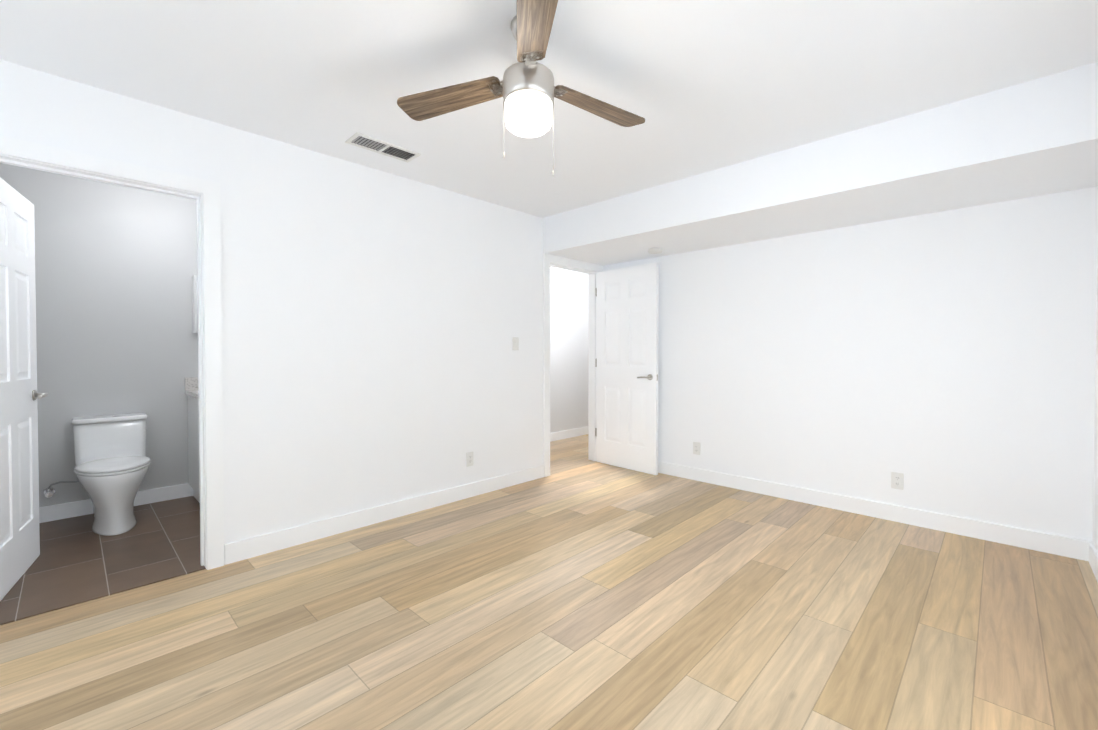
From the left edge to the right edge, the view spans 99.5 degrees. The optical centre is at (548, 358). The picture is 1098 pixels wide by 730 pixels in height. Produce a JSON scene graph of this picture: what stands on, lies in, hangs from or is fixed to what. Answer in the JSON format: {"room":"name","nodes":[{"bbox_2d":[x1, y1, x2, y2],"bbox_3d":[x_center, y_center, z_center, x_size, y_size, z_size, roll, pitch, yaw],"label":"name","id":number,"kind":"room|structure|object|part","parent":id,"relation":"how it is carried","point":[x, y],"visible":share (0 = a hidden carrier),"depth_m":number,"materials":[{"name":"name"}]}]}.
{"room":"empty bedroom","nodes":[
{"label":"empty bedroom","id":0,"kind":"room"},
{"bbox_2d":[0,163,197,506],"bbox_3d":[-3.169,-0.087,3.617,0.100,2.440,2.500,1,1,44],"label":"wall","id":1,"kind":"structure","parent":0,"point":[115,268],"depth_m":3.45,"materials":[{"name":"white paint"}]},
{"bbox_2d":[39,483,192,522],"bbox_3d":[-3.128,1.074,3.595,0.014,0.106,2.300,1,1,44],"label":"baseboard","id":2,"kind":"structure","parent":1,"relation":"attached to","point":[65,510],"depth_m":3.37,"materials":[{"name":"white paint"}]},
{"bbox_2d":[192,275,197,332],"bbox_3d":[-2.636,-0.443,4.014,0.099,0.460,0.700,1,1,44],"label":"upper cabinet","id":3,"kind":"object","parent":1,"relation":"attached to","point":[194,308],"visible":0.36,"depth_m":3.74,"materials":[{"name":"white"}]},
{"bbox_2d":[0,496,205,624],"bbox_3d":[-2.549,1.139,3.035,1.666,0.006,2.340,1,1,44],"label":"floor","id":4,"kind":"structure","parent":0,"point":[78,560],"depth_m":2.64,"materials":[{"name":"brown tile"}]},
{"bbox_2d":[43,413,150,535],"bbox_3d":[-3.056,0.774,3.157,0.709,0.719,0.538,1,1,44],"label":"toilet","id":5,"kind":"object","parent":4,"relation":"on","point":[112,463],"visible":1,"depth_m":3.15,"materials":[{"name":"white ceramic"}]},
{"bbox_2d":[185,377,199,502],"bbox_3d":[-2.485,0.618,3.884,0.514,1.009,0.810,1,1,44],"label":"bathroom vanity","id":6,"kind":"object","parent":4,"relation":"on","point":[191,389],"visible":0.04,"depth_m":3.63,"materials":[{"name":"white"}]},
{"bbox_2d":[0,60,542,563],"bbox_3d":[-1.236,-0.082,3.254,0.120,2.440,5.310,1,1,44],"label":"wall","id":7,"kind":"structure","parent":0,"point":[374,322],"depth_m":3.04,"materials":[{"name":"white paint"}]},
{"bbox_2d":[0,178,48,600],"bbox_3d":[-2.725,0.135,2.367,0.773,2.018,0.226,1,1,44],"label":"bathroom door","id":8,"kind":"structure","parent":7,"relation":"in","point":[19,515],"depth_m":2.42,"materials":[{"name":"white paint"}]},
{"bbox_2d":[0,135,223,569],"bbox_3d":[-2.194,0.098,2.269,0.158,2.110,0.969,1,1,44],"label":"trim","id":9,"kind":"structure","parent":7,"relation":"attached to","point":[204,194],"depth_m":2.52,"materials":[{"name":"white paint"}]},
{"bbox_2d":[224,465,543,564],"bbox_3d":[-0.930,1.079,3.491,0.014,0.112,2.517,1,1,44],"label":"baseboard","id":10,"kind":"structure","parent":7,"relation":"attached to","point":[255,546],"depth_m":3.15,"materials":[{"name":"white paint"}]},
{"bbox_2d":[466,451,472,466],"bbox_3d":[-0.643,0.820,3.787,0.009,0.115,0.070,1,1,44],"label":"electrical outlet","id":11,"kind":"object","parent":7,"relation":"attached to","point":[469,458],"visible":1,"depth_m":3.78,"materials":[{"name":"white plastic"}]},
{"bbox_2d":[512,337,518,349],"bbox_3d":[-0.294,-0.130,4.130,0.013,0.115,0.070,1,1,44],"label":"light switch","id":12,"kind":"object","parent":7,"relation":"attached to","point":[515,343],"visible":1,"depth_m":4.12,"materials":[{"name":"white plastic"}]},
{"bbox_2d":[543,253,602,476],"bbox_3d":[0.215,0.061,4.753,0.158,2.110,0.900,1,1,44],"label":"trim","id":13,"kind":"structure","parent":7,"relation":"attached to","point":[560,262],"depth_m":4.70,"materials":[{"name":"white paint"}]},
{"bbox_2d":[597,263,658,474],"bbox_3d":[0.764,0.100,4.688,0.755,2.018,0.156,1,1,44],"label":"entry door","id":14,"kind":"structure","parent":7,"relation":"in","point":[627,363],"depth_m":4.65,"materials":[{"name":"white paint"}]},
{"bbox_2d":[0,434,1097,729],"bbox_3d":[-0.027,1.188,3.285,5.600,0.100,7.010,1,1,44],"label":"floor","id":15,"kind":"structure","parent":0,"point":[576,588],"depth_m":1.99,"materials":[{"name":"brown wood"}]},
{"bbox_2d":[0,0,1097,217],"bbox_3d":[-0.027,-1.352,3.247,5.600,0.100,7.010,1,1,44],"label":"ceiling","id":16,"kind":"structure","parent":0,"point":[701,86],"depth_m":2.05,"materials":[{"name":"white paint"}]},
{"bbox_2d":[345,132,420,162],"bbox_3d":[-1.015,-1.292,2.861,0.170,0.007,0.410,1,1,44],"label":"ceiling vent","id":17,"kind":"object","parent":16,"relation":"in","point":[360,140],"visible":1,"depth_m":2.85,"materials":[{"name":"white plastic"}]},
{"bbox_2d":[397,0,644,176],"bbox_3d":[-0.047,-0.993,1.883,1.074,0.577,1.023,1,1,44],"label":"ceiling fan","id":18,"kind":"object","parent":16,"relation":"hanging from","point":[526,89],"visible":1,"depth_m":1.75,"materials":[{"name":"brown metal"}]},
{"bbox_3d":[-0.079,-0.930,1.792,0.183,0.113,0.183,1,1,44],"label":"globe","id":19,"kind":"part","parent":18,"relation":"part of","materials":[{"name":"white glass"}]},
{"bbox_2d":[550,267,588,432],"bbox_3d":[-0.029,-0.125,6.137,0.100,2.440,2.850,1,1,44],"label":"wall","id":20,"kind":"structure","parent":0,"point":[569,336],"depth_m":6.38,"materials":[{"name":"white paint"}]},
{"bbox_2d":[550,426,587,441],"bbox_3d":[0.012,1.039,6.114,0.014,0.112,2.650,1,1,44],"label":"baseboard","id":21,"kind":"structure","parent":20,"relation":"attached to","point":[561,435],"depth_m":6.35,"materials":[{"name":"white paint"}]},
{"bbox_2d":[543,62,1097,265],"bbox_3d":[1.508,-1.140,3.482,3.480,0.330,0.900,1,1,44],"label":"soffit","id":22,"kind":"structure","parent":0,"point":[1036,137],"depth_m":2.72,"materials":[{"name":"white paint"}]},
{"bbox_2d":[648,248,661,253],"bbox_3d":[0.959,-0.968,4.198,0.128,0.037,0.128,1,1,44],"label":"smoke detector","id":23,"kind":"object","parent":22,"relation":"attached to","point":[654,250],"visible":1,"depth_m":4.15,"materials":[{"name":"white plastic"}]},
{"bbox_2d":[603,186,1097,541],"bbox_3d":[1.906,-0.090,3.822,3.600,2.440,0.120,1,1,44],"label":"wall","id":24,"kind":"structure","parent":0,"point":[943,362],"depth_m":3.20,"materials":[{"name":"white paint"}]},
{"bbox_2d":[693,442,699,454],"bbox_3d":[1.358,0.828,4.277,0.070,0.115,0.009,1,1,44],"label":"electrical outlet","id":25,"kind":"object","parent":24,"relation":"attached to","point":[696,448],"visible":1,"depth_m":4.27,"materials":[{"name":"white plastic"}]},
{"bbox_2d":[658,461,1083,559],"bbox_3d":[1.810,1.074,3.839,3.436,0.112,0.014,1,1,44],"label":"baseboard","id":26,"kind":"structure","parent":24,"relation":"attached to","point":[1069,547],"depth_m":3.23,"materials":[{"name":"white paint"}]},
{"bbox_2d":[891,472,903,489],"bbox_3d":[2.428,0.854,3.240,0.070,0.115,0.009,1,1,44],"label":"electrical outlet","id":27,"kind":"object","parent":24,"relation":"attached to","point":[897,480],"visible":1,"depth_m":3.24,"materials":[{"name":"white plastic"}]},
{"bbox_2d":[1092,248,1097,551],"bbox_3d":[1.306,-0.043,0.705,0.120,2.440,5.190,1,1,44],"label":"wall","id":28,"kind":"structure","parent":0,"point":[1095,512],"depth_m":2.57,"materials":[{"name":"white paint"}]},
{"bbox_2d":[1084,540,1097,582],"bbox_3d":[1.300,1.119,0.812,0.014,0.112,5.070,1,1,44],"label":"baseboard","id":29,"kind":"structure","parent":28,"relation":"attached to","point":[1090,552],"depth_m":2.55,"materials":[{"name":"white paint"}]}
]}

